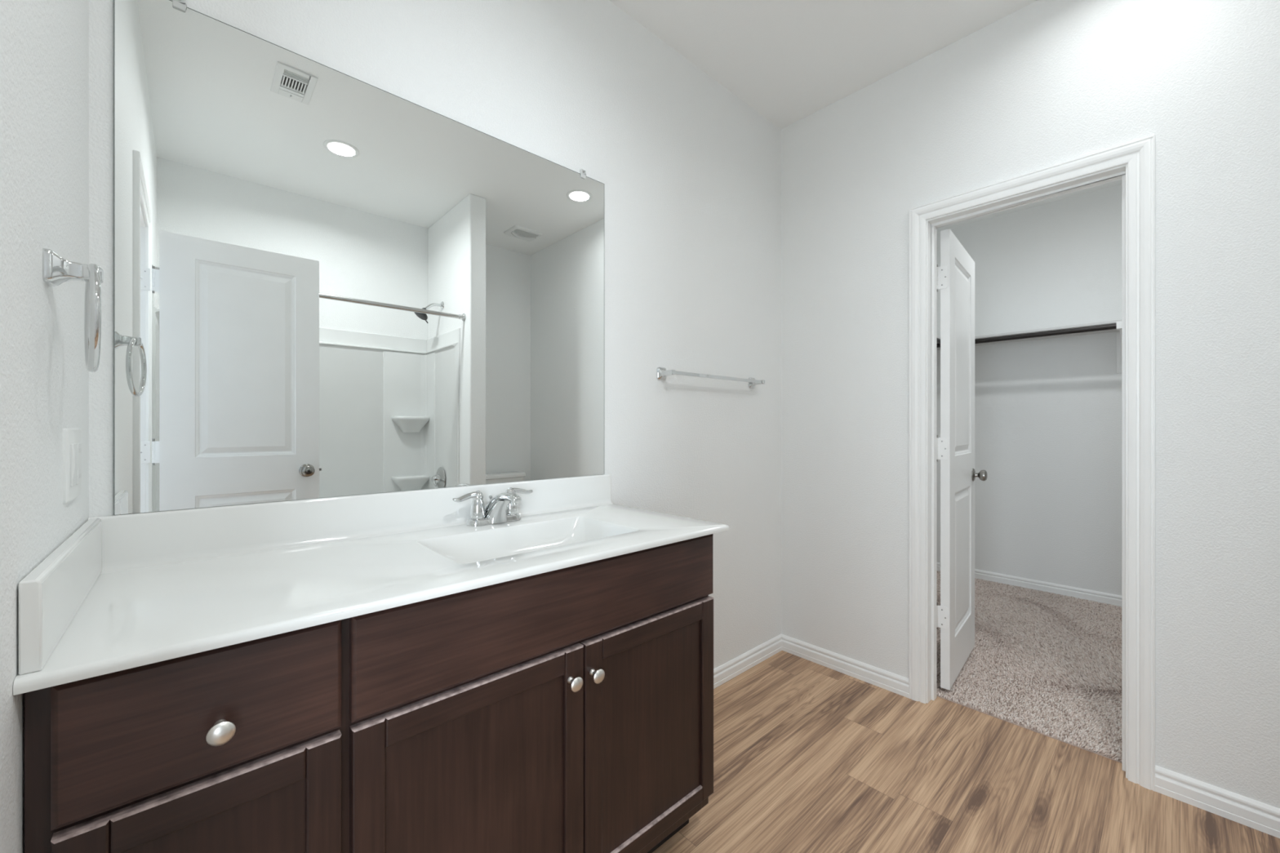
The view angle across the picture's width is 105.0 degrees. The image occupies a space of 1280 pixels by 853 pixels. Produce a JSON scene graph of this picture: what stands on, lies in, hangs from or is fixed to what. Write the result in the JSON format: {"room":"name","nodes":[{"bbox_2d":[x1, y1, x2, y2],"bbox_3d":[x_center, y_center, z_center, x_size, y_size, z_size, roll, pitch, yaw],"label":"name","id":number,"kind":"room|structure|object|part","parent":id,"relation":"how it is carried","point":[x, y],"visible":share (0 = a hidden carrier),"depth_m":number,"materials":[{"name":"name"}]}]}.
{"room":"bathroom","nodes":[
{"label":"bathroom","id":0,"kind":"room"},
{"bbox_2d":[0,0,88,852],"bbox_3d":[-0.182,-0.199,-0.100,0.115,2.743,2.725,0,0,-42],"label":"wall","id":1,"kind":"structure","parent":0,"point":[44,44],"depth_m":0.61,"materials":[{"name":"white paint"}]},
{"bbox_2d":[62,427,81,504],"bbox_3d":[-0.918,0.061,0.798,0.010,0.117,0.117,0,0,-42],"label":"switch plate","id":2,"kind":"object","parent":1,"relation":"attached to","point":[72,445],"visible":1,"depth_m":0.77,"materials":[{"name":"white plastic"}]},
{"bbox_2d":[75,442,81,484],"bbox_3d":[-0.932,0.061,0.816,0.003,0.067,0.033,0,0,-42],"label":"light switch","id":3,"kind":"object","parent":2,"relation":"attached to","point":[78,481],"depth_m":0.81,"materials":[{"name":"white plastic"}]},
{"bbox_2d":[42,248,103,372],"bbox_3d":[-0.775,-0.156,0.676,0.058,0.161,0.149,0,0,-42],"label":"towel ring","id":4,"kind":"object","parent":1,"relation":"attached to","point":[56,270],"visible":1,"depth_m":0.66,"materials":[{"name":"silver metal"}]},
{"bbox_2d":[88,0,781,669],"bbox_3d":[-0.196,-0.199,1.813,2.676,2.743,0.115,0,0,-42],"label":"wall","id":5,"kind":"structure","parent":0,"point":[690,172],"depth_m":1.91,"materials":[{"name":"white paint"}]},
{"bbox_2d":[88,474,612,573],"bbox_3d":[-0.577,0.227,1.361,1.272,0.105,0.035,0,0,-42],"label":"backsplash","id":6,"kind":"structure","parent":5,"relation":"attached to","point":[132,541],"depth_m":1.16,"materials":[{"name":"white stone"}]},
{"bbox_2d":[113,0,604,515],"bbox_3d":[-0.580,-0.363,1.374,1.222,1.072,0.013,0,0,-42],"label":"wall mirror","id":7,"kind":"object","parent":5,"relation":"attached to","point":[328,282],"visible":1,"depth_m":1.19,"materials":[{"name":"clear glass"}]},
{"bbox_2d":[656,367,764,388],"bbox_3d":[0.341,-0.214,2.175,0.675,0.050,0.074,0,0,-42],"label":"towel bar","id":8,"kind":"object","parent":5,"relation":"attached to","point":[661,372],"visible":1,"depth_m":2.06,"materials":[{"name":"silver metal"}]},
{"bbox_3d":[0.110,-0.214,1.964,0.050,0.050,0.074,0,0,-42],"label":"post","id":9,"kind":"part","parent":8,"relation":"part of","materials":[{"name":"silver metal"}]},
{"bbox_3d":[0.571,-0.214,2.386,0.050,0.050,0.074,0,0,-42],"label":"post","id":10,"kind":"part","parent":8,"relation":"part of","materials":[{"name":"silver metal"}]},
{"bbox_2d":[713,634,782,688],"bbox_3d":[0.303,1.134,2.181,1.214,0.078,0.015,0,0,-42],"label":"baseboard","id":11,"kind":"structure","parent":5,"relation":"attached to","point":[727,671],"depth_m":2.37,"materials":[{"name":"white wood"}]},
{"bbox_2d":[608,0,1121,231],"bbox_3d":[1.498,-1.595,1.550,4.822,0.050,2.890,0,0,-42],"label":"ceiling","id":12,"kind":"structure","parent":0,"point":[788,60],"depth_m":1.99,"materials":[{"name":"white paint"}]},
{"bbox_2d":[652,583,1279,852],"bbox_3d":[1.456,1.196,1.511,4.707,0.054,2.660,0,0,-42],"label":"floor","id":13,"kind":"structure","parent":0,"point":[810,757],"depth_m":1.60,"materials":[{"name":"wood"}]},
{"bbox_2d":[24,533,713,852],"bbox_3d":[-0.408,0.735,1.149,1.232,0.876,0.546,0,0,-42],"label":"vanity cabinet","id":14,"kind":"object","parent":13,"relation":"on","point":[568,709],"visible":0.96,"depth_m":0.85,"materials":[{"name":"brown wood"}]},
{"bbox_3d":[-0.581,0.387,0.676,0.295,0.169,0.019,0,0,-42],"label":"drawer","id":15,"kind":"part","parent":14,"relation":"part of","materials":[{"name":"brown wood"}]},
{"bbox_3d":[-0.581,0.506,0.676,0.201,0.047,0.019,0,0,-42],"label":"rail","id":16,"kind":"part","parent":14,"relation":"part of","materials":[{"name":"brown wood"}]},
{"bbox_3d":[-0.583,0.761,0.678,0.209,0.470,0.008,0,0,-42],"label":"door","id":17,"kind":"part","parent":14,"relation":"part of","materials":[{"name":"brown wood"}]},
{"bbox_3d":[-0.562,0.407,0.659,0.030,0.030,0.031,0,0,-42],"label":"knob","id":18,"kind":"part","parent":14,"relation":"part of","materials":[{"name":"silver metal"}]},
{"bbox_2d":[13,474,728,695],"bbox_3d":[-0.402,0.279,1.172,1.276,0.208,0.549,0,0,-42],"label":"countertop","id":19,"kind":"structure","parent":14,"relation":"on","point":[122,592],"depth_m":0.97,"materials":[{"name":"white stone"}]},
{"bbox_2d":[452,487,533,526],"bbox_3d":[-0.421,0.231,1.420,0.190,0.097,0.201,0,0,-3],"label":"faucet","id":20,"kind":"object","parent":19,"relation":"on","point":[502,508],"visible":1,"depth_m":1.39,"materials":[{"name":"silver metal"}]},
{"bbox_3d":[-0.487,0.196,1.366,0.021,0.024,0.071,0,0,38],"label":"lever","id":21,"kind":"part","parent":20,"relation":"part of","materials":[{"name":"silver metal"}]},
{"bbox_3d":[-0.462,0.222,1.399,0.041,0.078,0.041,0,0,-42],"label":"handle","id":22,"kind":"part","parent":20,"relation":"part of","materials":[{"name":"silver metal"}]},
{"bbox_3d":[-0.424,0.270,1.433,0.164,0.018,0.054,0,0,-42],"label":"plate","id":23,"kind":"part","parent":20,"relation":"part of","materials":[{"name":"silver metal"}]},
{"bbox_3d":[-0.389,0.230,1.394,0.070,0.091,0.175,0,0,-42],"label":"spout","id":24,"kind":"part","parent":20,"relation":"part of","materials":[{"name":"silver metal"}]},
{"bbox_3d":[-0.387,0.222,1.468,0.041,0.078,0.041,0,0,-42],"label":"handle","id":25,"kind":"part","parent":20,"relation":"part of","materials":[{"name":"silver metal"}]},
{"bbox_3d":[-0.358,0.196,1.497,0.021,0.024,0.070,0,0,44],"label":"lever","id":26,"kind":"part","parent":20,"relation":"part of","materials":[{"name":"silver metal"}]},
{"bbox_3d":[-0.295,0.507,0.937,0.353,0.049,0.019,0,0,-42],"label":"rail","id":27,"kind":"part","parent":14,"relation":"part of","materials":[{"name":"brown wood"}]},
{"bbox_3d":[-0.298,0.762,0.940,0.361,0.468,0.008,0,0,-42],"label":"door","id":28,"kind":"part","parent":14,"relation":"part of","materials":[{"name":"brown wood"}]},
{"bbox_3d":[-0.129,0.387,1.089,0.901,0.169,0.019,0,0,-42],"label":"false drawer","id":29,"kind":"part","parent":14,"relation":"part of","materials":[{"name":"brown wood"}]},
{"bbox_3d":[-0.140,0.545,1.046,0.030,0.030,0.031,0,0,-42],"label":"knob","id":30,"kind":"part","parent":14,"relation":"part of","materials":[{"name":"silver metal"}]},
{"bbox_3d":[-0.096,0.548,1.086,0.030,0.030,0.031,0,0,-42],"label":"knob","id":31,"kind":"part","parent":14,"relation":"part of","materials":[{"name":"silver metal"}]},
{"bbox_3d":[0.038,0.507,1.242,0.349,0.049,0.019,0,0,-42],"label":"rail","id":32,"kind":"part","parent":14,"relation":"part of","materials":[{"name":"brown wood"}]},
{"bbox_3d":[0.036,0.762,1.245,0.357,0.468,0.008,0,0,-42],"label":"door","id":33,"kind":"part","parent":14,"relation":"part of","materials":[{"name":"brown wood"}]},
{"bbox_3d":[0.038,1.013,1.242,0.349,0.042,0.019,0,0,-42],"label":"rail","id":34,"kind":"part","parent":14,"relation":"part of","materials":[{"name":"brown wood"}]},
{"bbox_2d":[936,570,1121,761],"bbox_3d":[2.139,1.163,2.723,2.054,0.013,1.792,0,0,-42],"label":"carpet","id":35,"kind":"object","parent":13,"relation":"on","point":[1016,612],"visible":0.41,"depth_m":2.39,"materials":[{"name":"beige carpet"}]},
{"bbox_2d":[936,184,1121,595],"bbox_3d":[2.944,-0.199,3.456,0.115,2.743,2.030,0,0,-42],"label":"wall","id":36,"kind":"structure","parent":0,"point":[1048,411],"depth_m":3.44,"materials":[{"name":"white paint"}]},
{"bbox_2d":[936,562,1121,607],"bbox_3d":[2.896,1.134,3.412,0.015,0.078,1.800,0,0,-42],"label":"baseboard","id":37,"kind":"structure","parent":36,"relation":"attached to","point":[1082,593],"depth_m":3.44,"materials":[{"name":"white wood"}]},
{"bbox_2d":[1116,320,1121,373],"bbox_3d":[2.997,-0.488,3.057,0.346,0.282,0.068,0,0,-42],"label":"shelf bracket","id":38,"kind":"object","parent":36,"relation":"attached to","point":[1118,323],"visible":0.44,"depth_m":3.18,"materials":[{"name":"white"}]},
{"bbox_2d":[936,323,1116,347],"bbox_3d":[2.664,-0.606,3.200,0.033,0.033,1.798,0,0,-42],"label":"closet rod","id":39,"kind":"object","parent":38,"relation":"attached to","point":[1108,326],"visible":0.32,"depth_m":3.20,"materials":[{"name":"brown metal"}]},
{"bbox_2d":[936,319,1121,350],"bbox_3d":[2.790,-0.632,3.315,0.302,0.028,1.799,0,0,-42],"label":"closet shelf","id":40,"kind":"object","parent":38,"relation":"on","point":[1113,322],"visible":0.09,"depth_m":3.32,"materials":[{"name":"white wood"}]},
{"bbox_2d":[781,0,1279,808],"bbox_3d":[1.708,-0.199,1.630,0.115,2.743,2.725,0,0,-42],"label":"wall","id":41,"kind":"structure","parent":0,"point":[1046,83],"depth_m":1.68,"materials":[{"name":"white paint"}]},
{"bbox_2d":[781,634,909,698],"bbox_3d":[0.953,1.134,2.358,0.015,0.078,0.632,0,0,-42],"label":"baseboard","id":42,"kind":"structure","parent":41,"relation":"attached to","point":[893,682],"depth_m":2.32,"materials":[{"name":"white wood"}]},
{"bbox_2d":[936,228,987,690],"bbox_3d":[1.530,0.143,2.356,0.157,2.000,0.606,0,0,43],"label":"door","id":43,"kind":"structure","parent":41,"relation":"in","point":[955,276],"depth_m":2.24,"materials":[{"name":"white wood"}]},
{"bbox_3d":[1.730,0.248,2.501,0.061,0.056,0.056,0,0,43],"label":"knob","id":44,"kind":"part","parent":43,"relation":"part of","materials":[{"name":"silver metal"}]},
{"bbox_2d":[909,134,1155,791],"bbox_3d":[1.455,0.118,1.893,0.133,2.110,0.733,0,0,-42],"label":"door frame","id":45,"kind":"structure","parent":41,"relation":"attached to","point":[1140,155],"depth_m":1.67,"materials":[{"name":"white wood"}]},
{"bbox_2d":[1155,764,1279,838],"bbox_3d":[2.082,1.134,1.125,0.015,0.078,1.246,0,0,-42],"label":"baseboard","id":46,"kind":"structure","parent":41,"relation":"attached to","point":[1249,812],"depth_m":1.48,"materials":[{"name":"white wood"}]},
{"bbox_3d":[1.507,-0.198,3.438,2.030,2.743,0.115,0,0,-42],"label":"wall","id":47,"kind":"structure","parent":0,"visible":0},
{"bbox_3d":[1.899,-0.488,3.484,0.068,0.282,0.346,0,0,-42],"label":"shelf bracket","id":48,"kind":"object","parent":47,"relation":"attached to","visible":0},
{"bbox_2d":[936,337,940,343],"bbox_3d":[1.728,-0.606,3.126,1.445,0.033,0.033,0,0,-42],"label":"closet rod","id":49,"kind":"object","parent":48,"relation":"attached to","point":[938,340],"visible":0.02,"depth_m":3.44,"materials":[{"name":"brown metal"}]}
]}

